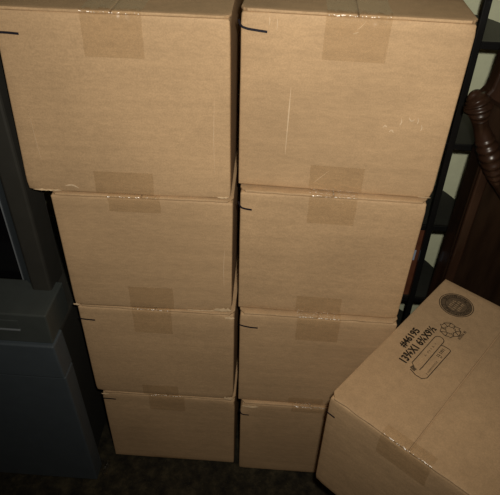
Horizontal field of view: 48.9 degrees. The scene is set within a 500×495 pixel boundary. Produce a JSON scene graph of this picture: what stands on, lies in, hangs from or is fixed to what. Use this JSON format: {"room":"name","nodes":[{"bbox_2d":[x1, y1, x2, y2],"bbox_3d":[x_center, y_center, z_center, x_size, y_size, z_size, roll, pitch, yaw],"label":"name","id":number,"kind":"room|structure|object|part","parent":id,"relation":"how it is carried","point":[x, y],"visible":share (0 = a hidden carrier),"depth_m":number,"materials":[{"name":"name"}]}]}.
{"room":"storage room","nodes":[
{"label":"storage room","id":0,"kind":"room"},
{"bbox_2d":[0,399,335,494],"bbox_3d":[-0.091,1.076,0.945,3.800,0.050,2.900,3,38,2],"label":"floor","id":1,"kind":"structure","parent":0,"point":[119,474],"depth_m":1.47,"materials":[{"name":"black carpet"}]},
{"bbox_2d":[0,53,106,478],"bbox_3d":[-0.844,-0.048,1.281,0.940,1.260,0.483,3,38,2],"label":"television","id":2,"kind":"object","parent":1,"relation":"on","point":[53,414],"visible":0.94,"depth_m":1.19,"materials":[{"name":"black plastic"}]},
{"bbox_3d":[-0.859,0.133,1.128,0.783,0.024,0.004,3,38,2],"label":"strip door","id":3,"kind":"part","parent":2,"relation":"part of","materials":[{"name":"grey plastic"}]},
{"bbox_3d":[-0.859,0.145,1.136,0.783,0.004,0.005,3,38,2],"label":"strip trim","id":4,"kind":"part","parent":2,"relation":"part of","materials":[{"name":"silver metal"}]},
{"bbox_3d":[-0.869,0.411,1.372,0.940,0.425,0.048,3,38,2],"label":"panel","id":5,"kind":"part","parent":2,"relation":"part of","materials":[{"name":"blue plastic"}]},
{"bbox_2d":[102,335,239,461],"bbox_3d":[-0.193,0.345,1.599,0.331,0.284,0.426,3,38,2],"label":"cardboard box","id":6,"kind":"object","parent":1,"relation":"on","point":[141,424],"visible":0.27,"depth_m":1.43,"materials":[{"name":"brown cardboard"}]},
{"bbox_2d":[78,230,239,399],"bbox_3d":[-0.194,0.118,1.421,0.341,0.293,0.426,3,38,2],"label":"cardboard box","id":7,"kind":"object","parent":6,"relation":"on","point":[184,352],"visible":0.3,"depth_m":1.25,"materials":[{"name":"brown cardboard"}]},
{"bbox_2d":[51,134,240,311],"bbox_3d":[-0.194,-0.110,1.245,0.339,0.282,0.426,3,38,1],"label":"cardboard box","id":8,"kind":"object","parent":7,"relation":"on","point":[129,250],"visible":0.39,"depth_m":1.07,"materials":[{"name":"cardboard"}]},
{"bbox_2d":[0,0,242,198],"bbox_3d":[-0.206,-0.350,1.060,0.369,0.322,0.427,3,38,1],"label":"cardboard box","id":9,"kind":"object","parent":8,"relation":"on","point":[142,97],"visible":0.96,"depth_m":0.88,"materials":[{"name":"brown cardboard"}]},
{"bbox_2d":[239,399,328,472],"bbox_3d":[0.151,0.370,1.575,0.339,0.294,0.427,3,38,2],"label":"cardboard box","id":10,"kind":"object","parent":1,"relation":"on","point":[274,435],"visible":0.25,"depth_m":1.40,"materials":[{"name":"brown cardboard"}]},
{"bbox_2d":[238,307,396,404],"bbox_3d":[0.152,0.133,1.397,0.332,0.296,0.427,4,38,2],"label":"cardboard box","id":11,"kind":"object","parent":10,"relation":"on","point":[285,355],"visible":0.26,"depth_m":1.21,"materials":[{"name":"brown cardboard"}]},
{"bbox_2d":[237,184,426,317],"bbox_3d":[0.160,-0.105,1.224,0.341,0.292,0.429,4,38,3],"label":"cardboard box","id":12,"kind":"object","parent":11,"relation":"on","point":[304,250],"visible":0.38,"depth_m":1.04,"materials":[{"name":"brown cardboard"}]},
{"bbox_2d":[238,0,477,197],"bbox_3d":[0.172,-0.348,1.048,0.349,0.306,0.427,5,38,4],"label":"cardboard box","id":13,"kind":"object","parent":12,"relation":"on","point":[357,96],"visible":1,"depth_m":0.86,"materials":[{"name":"brown cardboard"}]},
{"bbox_2d":[396,0,499,327],"bbox_3d":[0.478,-0.202,1.421,0.234,1.400,0.250,3,38,2],"label":"shelf unit","id":14,"kind":"object","parent":1,"relation":"on","point":[440,205],"visible":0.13,"depth_m":1.31,"materials":[{"name":"black laminate"}]},
{"bbox_3d":[0.473,0.268,1.799,0.208,0.014,0.222,3,38,2],"label":"shelf","id":15,"kind":"part","parent":14,"relation":"part of","materials":[{"name":"black laminate"}]},
{"bbox_2d":[403,230,424,294],"bbox_3d":[0.422,0.010,1.530,0.067,0.230,0.107,3,38,2],"label":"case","id":16,"kind":"object","parent":14,"relation":"on","point":[421,234],"visible":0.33,"depth_m":1.49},
{"bbox_3d":[0.474,0.075,1.648,0.208,0.014,0.222,3,38,2],"label":"shelf","id":17,"kind":"part","parent":14,"relation":"part of","materials":[{"name":"black laminate"}]},
{"bbox_3d":[0.476,-0.121,1.493,0.208,0.014,0.222,3,38,2],"label":"shelf","id":18,"kind":"part","parent":14,"relation":"part of","materials":[{"name":"black laminate"}]},
{"bbox_3d":[0.478,-0.302,1.351,0.208,0.014,0.222,3,38,2],"label":"shelf","id":19,"kind":"part","parent":14,"relation":"part of","materials":[{"name":"black laminate"}]},
{"bbox_3d":[0.479,-0.483,1.210,0.208,0.014,0.222,3,38,2],"label":"shelf","id":20,"kind":"part","parent":14,"relation":"part of","materials":[{"name":"black laminate"}]},
{"bbox_2d":[426,49,499,305],"bbox_3d":[0.785,0.044,1.276,0.798,1.210,0.149,3,38,2],"label":"furniture","id":21,"kind":"object","parent":1,"relation":"on","point":[469,256],"visible":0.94,"depth_m":1.23,"materials":[{"name":"red wood"}]},
{"bbox_3d":[0.473,0.104,1.396,0.014,0.950,0.067,3,38,2],"label":"corner post","id":22,"kind":"part","parent":21,"relation":"part of","materials":[{"name":"red wood"}]},
{"bbox_3d":[0.476,0.129,1.365,0.022,0.950,0.014,3,38,2],"label":"edge moulding","id":23,"kind":"part","parent":21,"relation":"part of","materials":[{"name":"red wood"}]},
{"bbox_3d":[0.833,0.080,1.354,0.703,0.940,0.037,3,38,2],"label":"panel","id":24,"kind":"part","parent":21,"relation":"part of","materials":[{"name":"red wood"}]},
{"bbox_3d":[0.820,-0.342,1.023,0.759,0.289,0.040,3,38,2],"label":"crest rail","id":25,"kind":"part","parent":21,"relation":"part of","materials":[{"name":"red wood"}]},
{"bbox_3d":[0.464,0.612,1.281,0.320,0.293,0.399,31,46,31],"label":"cardboard box","id":26,"kind":"object","parent":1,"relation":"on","visible":0},
{"bbox_2d":[316,279,499,494],"bbox_3d":[0.411,0.352,1.134,0.325,0.289,0.455,31,46,31],"label":"cardboard box","id":27,"kind":"object","parent":26,"relation":"on","point":[420,415],"visible":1,"depth_m":1.01,"materials":[{"name":"brown cardboard"}]},
{"bbox_2d":[43,0,499,313],"bbox_3d":[0.031,-0.768,1.272,3.800,2.450,0.100,3,38,2],"label":"wall","id":28,"kind":"structure","parent":0,"point":[486,59],"depth_m":1.57,"materials":[{"name":"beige paint"}]}
]}

